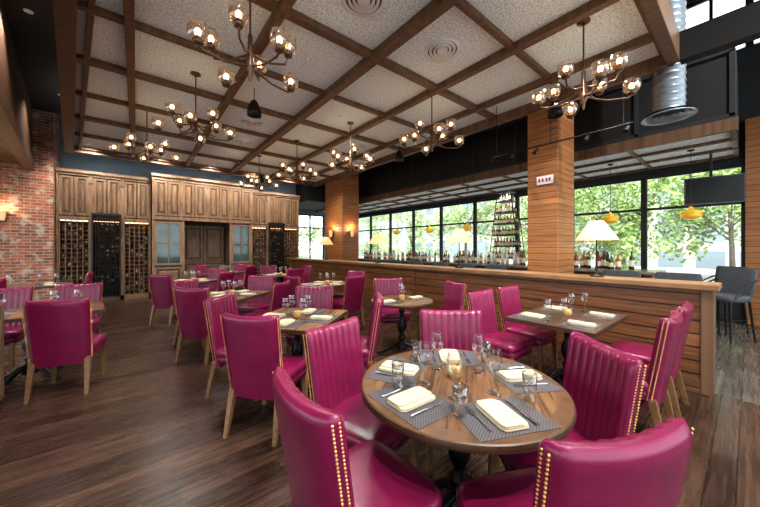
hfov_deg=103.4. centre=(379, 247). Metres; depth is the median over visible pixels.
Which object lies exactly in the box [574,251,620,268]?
liquor bottles
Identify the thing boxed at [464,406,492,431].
fork
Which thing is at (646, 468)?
dining chair
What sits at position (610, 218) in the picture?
pendant lamp
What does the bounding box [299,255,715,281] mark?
ground
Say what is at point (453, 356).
folded napkin
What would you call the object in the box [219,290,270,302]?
dining table
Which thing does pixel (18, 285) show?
dining table
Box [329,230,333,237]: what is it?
wall sconce
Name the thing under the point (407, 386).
fork
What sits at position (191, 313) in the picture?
dining chair
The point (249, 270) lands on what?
dining chair
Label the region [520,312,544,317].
folded napkin
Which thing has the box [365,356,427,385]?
placemat
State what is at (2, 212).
wall sconce
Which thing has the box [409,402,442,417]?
table knife
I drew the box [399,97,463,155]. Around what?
chandelier
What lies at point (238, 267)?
dining chair
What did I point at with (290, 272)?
dining chair
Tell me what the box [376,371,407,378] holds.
table knife
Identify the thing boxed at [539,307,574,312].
placemat
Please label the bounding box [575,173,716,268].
street tree
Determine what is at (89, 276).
dining chair
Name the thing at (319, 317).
folded napkin
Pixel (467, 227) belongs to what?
pendant lamp
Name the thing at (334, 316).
placemat
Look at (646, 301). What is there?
wall partition
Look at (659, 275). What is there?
bar stool
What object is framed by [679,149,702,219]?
pendant lamp
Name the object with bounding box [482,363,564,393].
placemat
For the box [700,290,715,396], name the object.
end post
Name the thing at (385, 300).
folded napkin
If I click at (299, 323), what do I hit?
placemat
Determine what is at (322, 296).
dining chair
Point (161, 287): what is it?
dining chair
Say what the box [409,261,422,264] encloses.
bar stool
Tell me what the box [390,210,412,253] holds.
window
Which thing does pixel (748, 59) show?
wall
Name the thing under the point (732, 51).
trim
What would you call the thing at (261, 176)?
speaker
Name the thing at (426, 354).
placemat
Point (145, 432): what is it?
floor
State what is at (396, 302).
placemat
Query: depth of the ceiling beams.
4.31 m
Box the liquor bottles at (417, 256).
[364,250,435,260]
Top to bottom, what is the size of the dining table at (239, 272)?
0.750 m
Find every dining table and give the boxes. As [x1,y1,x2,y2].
[4,301,105,385]
[8,281,72,289]
[174,279,216,317]
[201,271,243,274]
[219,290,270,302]
[258,273,285,281]
[273,307,347,397]
[301,280,344,320]
[361,349,576,506]
[371,295,432,354]
[504,304,628,381]
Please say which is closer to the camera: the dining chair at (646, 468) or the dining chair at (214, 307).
the dining chair at (646, 468)
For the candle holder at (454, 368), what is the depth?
1.63 m
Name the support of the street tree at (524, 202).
on the ground
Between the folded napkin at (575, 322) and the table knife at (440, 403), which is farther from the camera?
the folded napkin at (575, 322)
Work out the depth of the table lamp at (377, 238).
7.11 m
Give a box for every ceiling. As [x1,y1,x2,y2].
[1,0,60,113]
[74,0,658,181]
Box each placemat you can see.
[4,308,16,312]
[236,293,260,296]
[271,312,291,318]
[280,320,305,327]
[289,309,326,314]
[303,314,338,322]
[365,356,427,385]
[367,380,459,429]
[372,299,402,304]
[405,295,430,300]
[421,350,482,365]
[448,396,560,442]
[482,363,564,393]
[512,312,551,320]
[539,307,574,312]
[559,319,603,330]
[582,311,620,319]
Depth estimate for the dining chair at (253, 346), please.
2.26 m
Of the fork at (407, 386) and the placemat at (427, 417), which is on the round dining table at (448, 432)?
the placemat at (427, 417)
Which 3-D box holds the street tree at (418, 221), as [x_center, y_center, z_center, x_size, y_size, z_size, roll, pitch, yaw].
[2.708,-2.057,28.241,6.810,7.281,6.753,0,0,-39]
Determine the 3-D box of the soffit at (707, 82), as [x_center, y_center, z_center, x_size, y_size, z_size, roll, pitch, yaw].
[1.217,-2.425,9.766,3.900,1.230,13.370,0,0,-39]
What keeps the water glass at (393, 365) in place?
on the placemat at (427, 417)
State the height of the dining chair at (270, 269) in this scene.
0.967 m
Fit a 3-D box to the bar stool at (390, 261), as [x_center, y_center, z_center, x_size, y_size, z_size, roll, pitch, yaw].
[0.602,0.896,8.474,0.547,1.131,0.526,0,0,-39]
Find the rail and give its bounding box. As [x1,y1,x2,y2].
[490,56,632,163]
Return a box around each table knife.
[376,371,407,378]
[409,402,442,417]
[493,366,524,369]
[504,400,539,425]
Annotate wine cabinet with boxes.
[55,167,150,300]
[253,190,299,281]
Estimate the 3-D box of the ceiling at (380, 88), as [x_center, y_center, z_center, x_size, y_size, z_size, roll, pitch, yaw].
[-1.978,-2.600,5.685,6.705,0.120,10.080,0,0,-39]
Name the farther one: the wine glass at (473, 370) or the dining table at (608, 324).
the dining table at (608, 324)
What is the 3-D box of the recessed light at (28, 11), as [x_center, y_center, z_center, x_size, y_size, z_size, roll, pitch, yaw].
[-5.029,-3.382,4.290,0.100,0.011,0.098,0,0,-39]
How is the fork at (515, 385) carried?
on the placemat at (549, 387)
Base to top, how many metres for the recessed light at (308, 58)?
0.011 m
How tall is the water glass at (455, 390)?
0.129 m
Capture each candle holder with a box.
[293,310,300,317]
[399,294,404,299]
[448,362,461,378]
[563,309,571,315]
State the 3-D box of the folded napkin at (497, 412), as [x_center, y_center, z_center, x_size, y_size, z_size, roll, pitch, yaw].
[0.507,0.697,1.264,0.128,0.021,0.216,0,0,-14]
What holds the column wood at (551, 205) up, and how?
on the floor
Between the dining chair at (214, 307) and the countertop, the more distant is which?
the countertop
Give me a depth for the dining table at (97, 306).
3.30 m
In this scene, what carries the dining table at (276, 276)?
on the floor
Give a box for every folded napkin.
[210,292,224,293]
[239,293,255,294]
[262,312,285,316]
[280,318,294,325]
[301,308,315,313]
[309,315,332,319]
[379,360,418,375]
[384,299,395,302]
[386,386,435,411]
[407,295,422,298]
[438,349,461,363]
[476,398,528,431]
[496,369,542,381]
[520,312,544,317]
[545,305,567,310]
[567,320,596,326]
[588,311,614,317]
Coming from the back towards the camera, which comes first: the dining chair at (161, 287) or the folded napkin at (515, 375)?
the dining chair at (161, 287)
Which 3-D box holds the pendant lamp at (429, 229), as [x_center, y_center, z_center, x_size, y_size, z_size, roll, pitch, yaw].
[1.707,-1.143,10.273,0.320,1.265,0.320,0,0,-39]
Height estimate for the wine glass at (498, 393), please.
0.214 m
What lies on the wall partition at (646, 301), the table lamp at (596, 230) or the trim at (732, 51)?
the table lamp at (596, 230)
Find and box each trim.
[315,116,738,213]
[359,47,735,198]
[679,0,759,64]
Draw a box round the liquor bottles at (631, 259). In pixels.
[629,251,633,268]
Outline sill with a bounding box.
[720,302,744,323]
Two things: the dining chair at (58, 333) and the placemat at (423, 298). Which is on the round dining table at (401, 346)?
the placemat at (423, 298)
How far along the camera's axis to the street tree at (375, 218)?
33.73 m
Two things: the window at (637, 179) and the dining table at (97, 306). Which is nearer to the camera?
the dining table at (97, 306)
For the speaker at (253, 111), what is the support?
hanging from the ceiling at (380, 88)
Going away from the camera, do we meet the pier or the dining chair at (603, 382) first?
the dining chair at (603, 382)
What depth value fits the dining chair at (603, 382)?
1.49 m
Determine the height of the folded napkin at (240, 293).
0.021 m
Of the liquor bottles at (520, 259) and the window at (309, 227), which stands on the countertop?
the liquor bottles at (520, 259)
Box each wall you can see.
[0,109,59,300]
[60,114,295,194]
[359,44,759,216]
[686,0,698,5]
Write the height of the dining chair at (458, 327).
0.967 m
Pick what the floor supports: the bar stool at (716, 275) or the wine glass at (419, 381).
the bar stool at (716, 275)
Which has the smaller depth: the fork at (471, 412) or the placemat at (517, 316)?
the fork at (471, 412)
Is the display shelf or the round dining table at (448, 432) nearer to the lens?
the round dining table at (448, 432)
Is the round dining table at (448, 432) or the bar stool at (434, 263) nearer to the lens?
the round dining table at (448, 432)
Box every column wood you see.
[325,173,358,260]
[528,101,573,273]
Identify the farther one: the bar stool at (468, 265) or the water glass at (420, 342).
the bar stool at (468, 265)
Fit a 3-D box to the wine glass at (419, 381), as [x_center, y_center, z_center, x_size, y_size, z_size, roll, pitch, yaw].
[0.234,0.602,1.577,0.076,0.214,0.076,0,0,25]
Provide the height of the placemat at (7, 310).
0.002 m
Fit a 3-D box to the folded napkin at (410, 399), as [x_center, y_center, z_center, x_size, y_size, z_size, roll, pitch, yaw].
[0.146,0.697,1.391,0.216,0.021,0.128,0,0,-37]
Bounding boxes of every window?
[299,214,323,258]
[370,213,389,257]
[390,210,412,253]
[413,206,440,260]
[441,201,473,260]
[474,195,516,255]
[517,194,527,251]
[574,178,643,268]
[644,163,744,268]
[686,0,749,50]
[750,0,759,46]
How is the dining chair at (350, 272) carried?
on the floor
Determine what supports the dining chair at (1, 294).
on the floor
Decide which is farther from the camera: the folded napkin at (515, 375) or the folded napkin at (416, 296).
the folded napkin at (416, 296)
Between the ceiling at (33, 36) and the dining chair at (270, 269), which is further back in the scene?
the dining chair at (270, 269)
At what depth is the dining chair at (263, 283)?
5.32 m
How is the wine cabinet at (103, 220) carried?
on the floor
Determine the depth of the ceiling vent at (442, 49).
3.82 m
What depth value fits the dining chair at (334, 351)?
1.85 m
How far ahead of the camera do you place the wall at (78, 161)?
9.27 m
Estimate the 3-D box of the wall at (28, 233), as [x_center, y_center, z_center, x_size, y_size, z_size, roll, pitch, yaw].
[-10.175,-1.940,6.488,4.380,6.800,0.900,0,0,-39]
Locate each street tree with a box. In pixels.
[299,215,321,258]
[359,211,411,257]
[374,209,450,260]
[415,200,509,261]
[479,189,593,262]
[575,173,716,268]
[575,181,662,259]
[648,167,740,266]
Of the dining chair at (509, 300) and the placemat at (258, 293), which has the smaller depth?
the dining chair at (509, 300)
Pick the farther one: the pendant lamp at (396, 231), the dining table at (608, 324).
the pendant lamp at (396, 231)
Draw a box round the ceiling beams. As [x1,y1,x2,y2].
[52,0,679,186]
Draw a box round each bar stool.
[389,260,400,263]
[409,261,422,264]
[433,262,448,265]
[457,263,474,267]
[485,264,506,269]
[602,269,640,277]
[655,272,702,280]
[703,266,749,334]
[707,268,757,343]
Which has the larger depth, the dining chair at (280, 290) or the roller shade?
the roller shade
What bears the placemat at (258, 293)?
on the dining table at (239, 299)
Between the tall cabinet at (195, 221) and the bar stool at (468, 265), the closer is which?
the bar stool at (468, 265)
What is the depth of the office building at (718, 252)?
23.89 m
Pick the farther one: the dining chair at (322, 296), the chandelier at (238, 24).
the dining chair at (322, 296)
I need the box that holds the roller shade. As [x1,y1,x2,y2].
[299,209,324,215]
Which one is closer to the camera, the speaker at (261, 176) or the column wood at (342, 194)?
the speaker at (261, 176)
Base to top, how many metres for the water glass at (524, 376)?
0.129 m
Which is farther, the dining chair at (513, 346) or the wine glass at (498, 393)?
the dining chair at (513, 346)
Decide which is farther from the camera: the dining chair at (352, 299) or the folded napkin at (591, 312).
the dining chair at (352, 299)
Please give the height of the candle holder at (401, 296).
0.070 m
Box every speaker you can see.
[247,88,261,118]
[257,175,263,182]
[395,143,403,161]
[547,89,562,118]
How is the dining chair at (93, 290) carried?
on the floor
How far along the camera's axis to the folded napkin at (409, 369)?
1.72 m
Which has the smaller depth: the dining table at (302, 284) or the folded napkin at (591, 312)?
the folded napkin at (591, 312)
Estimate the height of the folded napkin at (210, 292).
0.021 m
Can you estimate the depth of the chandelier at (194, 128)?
4.33 m
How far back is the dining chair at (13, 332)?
3.76 m
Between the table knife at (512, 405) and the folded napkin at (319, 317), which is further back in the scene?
the folded napkin at (319, 317)
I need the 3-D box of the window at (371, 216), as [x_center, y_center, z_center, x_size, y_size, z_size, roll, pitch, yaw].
[0.020,-0.340,14.572,0.080,2.600,1.500,0,0,-39]
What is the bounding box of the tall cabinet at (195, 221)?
[151,172,253,296]
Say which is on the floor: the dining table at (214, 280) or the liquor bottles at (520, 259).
the dining table at (214, 280)
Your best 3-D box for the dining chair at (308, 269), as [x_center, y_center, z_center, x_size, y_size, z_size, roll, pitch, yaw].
[-2.237,0.977,8.424,0.589,0.967,0.500,0,0,-44]
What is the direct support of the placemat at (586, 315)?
on the dining table at (608, 324)
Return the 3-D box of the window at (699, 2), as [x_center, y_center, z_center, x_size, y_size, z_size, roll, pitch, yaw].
[6.197,-4.515,6.963,0.080,1.350,3.000,0,0,-39]
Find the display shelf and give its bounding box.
[489,190,524,258]
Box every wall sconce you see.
[0,210,6,221]
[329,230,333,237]
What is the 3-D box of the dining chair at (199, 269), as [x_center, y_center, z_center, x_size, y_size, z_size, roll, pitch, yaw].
[-5.066,0.977,8.803,0.589,0.967,0.500,0,0,9]
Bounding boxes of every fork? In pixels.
[382,385,412,396]
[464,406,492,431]
[513,382,546,386]
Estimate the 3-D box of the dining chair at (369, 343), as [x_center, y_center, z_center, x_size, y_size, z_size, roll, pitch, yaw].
[-0.253,0.977,3.120,0.589,0.967,0.500,0,0,-2]
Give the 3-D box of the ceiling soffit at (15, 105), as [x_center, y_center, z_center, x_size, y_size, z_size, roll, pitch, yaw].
[-4.968,-2.630,1.119,5.698,1.500,14.000,0,0,-39]
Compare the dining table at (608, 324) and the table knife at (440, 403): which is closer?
the table knife at (440, 403)
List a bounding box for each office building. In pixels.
[359,196,527,259]
[575,41,759,268]
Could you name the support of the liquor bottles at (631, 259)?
on the countertop
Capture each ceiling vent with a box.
[234,138,253,145]
[240,117,263,126]
[342,0,384,16]
[349,144,365,149]
[425,38,459,61]
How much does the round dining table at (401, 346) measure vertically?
0.750 m
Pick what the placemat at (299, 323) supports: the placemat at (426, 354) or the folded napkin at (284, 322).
the folded napkin at (284, 322)
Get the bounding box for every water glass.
[391,360,403,389]
[411,339,421,361]
[452,382,467,418]
[480,341,490,364]
[522,370,537,402]
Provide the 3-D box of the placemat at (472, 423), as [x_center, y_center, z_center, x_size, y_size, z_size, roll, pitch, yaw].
[0.507,0.709,1.264,0.360,0.002,0.260,0,0,-14]
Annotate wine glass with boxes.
[417,342,431,385]
[431,333,443,370]
[446,351,462,400]
[472,336,484,373]
[486,348,501,395]
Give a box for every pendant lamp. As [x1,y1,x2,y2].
[392,202,400,234]
[425,196,433,232]
[462,189,472,230]
[601,164,619,223]
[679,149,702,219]
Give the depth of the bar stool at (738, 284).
4.71 m
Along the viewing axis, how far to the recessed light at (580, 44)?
3.72 m
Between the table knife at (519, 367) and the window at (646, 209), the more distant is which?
the window at (646, 209)
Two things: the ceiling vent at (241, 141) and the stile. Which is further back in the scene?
the ceiling vent at (241, 141)
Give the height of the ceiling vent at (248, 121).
0.031 m
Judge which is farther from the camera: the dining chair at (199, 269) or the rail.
the dining chair at (199, 269)
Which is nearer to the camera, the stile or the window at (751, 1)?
the window at (751, 1)
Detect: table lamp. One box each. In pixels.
[319,237,332,259]
[369,233,386,262]
[447,227,471,267]
[576,218,618,276]
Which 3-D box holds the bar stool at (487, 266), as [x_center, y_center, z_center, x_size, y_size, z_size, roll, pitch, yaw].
[2.492,0.896,6.145,0.547,1.131,0.526,0,0,-39]
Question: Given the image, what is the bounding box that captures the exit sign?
[537,174,552,184]
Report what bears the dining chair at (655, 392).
on the floor
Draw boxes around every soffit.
[0,0,33,170]
[296,53,738,212]
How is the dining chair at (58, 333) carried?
on the floor
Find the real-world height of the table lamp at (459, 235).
0.734 m
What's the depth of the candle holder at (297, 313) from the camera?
3.04 m
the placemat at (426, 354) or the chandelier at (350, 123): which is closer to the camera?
the placemat at (426, 354)
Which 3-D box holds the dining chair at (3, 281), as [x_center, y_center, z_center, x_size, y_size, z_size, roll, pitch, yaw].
[-6.485,0.977,4.995,0.500,0.967,0.589,0,0,-36]
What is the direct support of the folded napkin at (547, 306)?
on the placemat at (554, 310)
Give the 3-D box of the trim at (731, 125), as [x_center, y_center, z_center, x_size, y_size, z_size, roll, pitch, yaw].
[1.890,-1.835,10.261,2.210,0.190,13.350,0,0,-39]
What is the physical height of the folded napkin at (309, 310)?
0.021 m
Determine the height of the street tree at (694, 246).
6.623 m
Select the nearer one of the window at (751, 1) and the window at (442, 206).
the window at (751, 1)
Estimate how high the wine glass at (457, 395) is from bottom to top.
0.214 m
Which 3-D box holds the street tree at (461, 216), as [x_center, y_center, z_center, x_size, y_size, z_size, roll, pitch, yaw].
[6.850,-1.887,23.642,6.477,6.941,6.285,0,0,41]
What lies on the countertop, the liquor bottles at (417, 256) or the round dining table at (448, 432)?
the liquor bottles at (417, 256)
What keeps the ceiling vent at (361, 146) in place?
in the ceiling at (380, 88)
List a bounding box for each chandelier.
[108,111,180,164]
[151,71,235,145]
[186,0,297,92]
[238,155,278,191]
[275,140,318,183]
[328,121,373,172]
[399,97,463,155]
[531,17,640,118]
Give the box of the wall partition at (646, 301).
[289,258,721,393]
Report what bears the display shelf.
on the floor
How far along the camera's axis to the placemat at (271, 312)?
3.24 m
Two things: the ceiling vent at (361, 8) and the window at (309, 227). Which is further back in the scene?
the window at (309, 227)
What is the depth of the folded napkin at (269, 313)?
3.10 m
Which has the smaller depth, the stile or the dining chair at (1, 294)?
the dining chair at (1, 294)
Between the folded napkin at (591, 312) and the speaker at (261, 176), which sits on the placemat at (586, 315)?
the folded napkin at (591, 312)
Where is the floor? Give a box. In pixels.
[0,297,759,506]
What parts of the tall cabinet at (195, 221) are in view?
door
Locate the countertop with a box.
[359,258,665,278]
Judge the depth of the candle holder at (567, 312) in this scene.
3.11 m
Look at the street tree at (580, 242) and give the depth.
21.05 m
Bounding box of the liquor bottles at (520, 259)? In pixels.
[443,250,525,264]
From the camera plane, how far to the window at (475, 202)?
10.44 m
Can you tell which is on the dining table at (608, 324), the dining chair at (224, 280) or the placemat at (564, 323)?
the placemat at (564, 323)
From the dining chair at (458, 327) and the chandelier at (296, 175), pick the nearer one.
the dining chair at (458, 327)
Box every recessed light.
[23,8,33,14]
[306,56,312,61]
[578,41,587,46]
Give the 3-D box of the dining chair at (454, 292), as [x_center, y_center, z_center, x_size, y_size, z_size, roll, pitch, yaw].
[0.889,0.977,4.315,0.589,0.967,0.500,0,0,-19]
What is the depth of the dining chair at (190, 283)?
4.61 m
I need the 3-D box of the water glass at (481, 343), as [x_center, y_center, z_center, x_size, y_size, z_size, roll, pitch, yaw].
[0.652,0.644,1.851,0.066,0.129,0.066,0,0,-9]
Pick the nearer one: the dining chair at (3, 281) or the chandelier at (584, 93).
the chandelier at (584, 93)
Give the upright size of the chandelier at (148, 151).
1.000 m
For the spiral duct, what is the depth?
4.31 m
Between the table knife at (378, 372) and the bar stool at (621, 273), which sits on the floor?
the bar stool at (621, 273)
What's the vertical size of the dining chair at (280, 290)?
0.967 m
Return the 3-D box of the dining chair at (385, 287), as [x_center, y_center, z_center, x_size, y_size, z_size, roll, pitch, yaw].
[0.178,0.977,4.738,0.500,0.967,0.589,0,0,-11]
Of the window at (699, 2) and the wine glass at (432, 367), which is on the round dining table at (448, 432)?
the wine glass at (432, 367)
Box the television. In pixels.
[684,154,745,204]
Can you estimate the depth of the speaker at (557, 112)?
4.73 m
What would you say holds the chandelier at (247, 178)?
hanging from the ceiling at (380, 88)
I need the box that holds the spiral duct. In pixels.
[641,0,698,125]
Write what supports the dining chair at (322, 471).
on the floor
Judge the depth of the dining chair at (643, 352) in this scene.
2.65 m
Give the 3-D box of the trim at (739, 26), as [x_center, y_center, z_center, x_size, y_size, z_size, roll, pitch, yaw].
[4.977,-2.560,2.469,0.160,0.360,3.560,0,0,-39]
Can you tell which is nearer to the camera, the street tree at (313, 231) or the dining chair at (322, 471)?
the dining chair at (322, 471)
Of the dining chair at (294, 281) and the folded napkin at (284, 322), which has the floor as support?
the dining chair at (294, 281)
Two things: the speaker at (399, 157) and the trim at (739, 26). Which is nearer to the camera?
the trim at (739, 26)
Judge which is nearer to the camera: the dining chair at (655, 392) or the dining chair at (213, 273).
the dining chair at (655, 392)
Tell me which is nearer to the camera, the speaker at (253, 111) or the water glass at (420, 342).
the water glass at (420, 342)
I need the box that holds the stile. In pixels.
[412,269,415,312]
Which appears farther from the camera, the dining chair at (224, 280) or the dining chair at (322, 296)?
the dining chair at (224, 280)
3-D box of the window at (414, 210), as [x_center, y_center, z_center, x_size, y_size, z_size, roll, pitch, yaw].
[1.911,-0.340,12.242,0.080,2.600,1.500,0,0,-39]
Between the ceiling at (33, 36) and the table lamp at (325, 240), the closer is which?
the ceiling at (33, 36)
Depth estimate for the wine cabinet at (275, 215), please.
11.30 m
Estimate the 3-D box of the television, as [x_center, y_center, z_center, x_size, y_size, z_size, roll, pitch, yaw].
[6.199,-1.315,5.599,0.760,0.990,0.253,0,0,39]
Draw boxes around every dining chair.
[0,278,7,287]
[0,286,34,372]
[0,293,3,400]
[20,297,106,404]
[51,271,93,300]
[54,282,102,333]
[148,274,175,325]
[171,278,203,346]
[173,287,210,364]
[193,264,207,287]
[203,292,257,400]
[208,268,227,291]
[216,271,234,291]
[220,312,307,446]
[232,265,255,289]
[233,264,248,289]
[238,275,273,315]
[243,280,289,335]
[260,265,279,282]
[271,366,443,506]
[283,275,301,307]
[286,268,304,306]
[286,286,332,354]
[302,265,312,282]
[303,316,418,468]
[332,274,365,325]
[333,270,364,314]
[361,292,383,367]
[373,278,409,346]
[417,280,466,346]
[419,309,499,476]
[456,417,694,506]
[466,289,533,367]
[488,331,646,473]
[497,284,557,372]
[610,301,693,417]
[639,310,682,424]
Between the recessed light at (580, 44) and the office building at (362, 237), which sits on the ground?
the office building at (362, 237)
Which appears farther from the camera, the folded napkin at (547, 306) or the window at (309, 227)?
the window at (309, 227)
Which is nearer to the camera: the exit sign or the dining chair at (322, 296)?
the dining chair at (322, 296)
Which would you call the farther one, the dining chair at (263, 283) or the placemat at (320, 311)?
the dining chair at (263, 283)
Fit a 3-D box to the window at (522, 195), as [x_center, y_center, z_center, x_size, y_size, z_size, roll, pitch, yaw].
[4.747,-0.340,8.749,0.080,2.600,1.500,0,0,-39]
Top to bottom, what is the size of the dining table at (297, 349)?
0.750 m
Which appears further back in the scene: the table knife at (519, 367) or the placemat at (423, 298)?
the placemat at (423, 298)

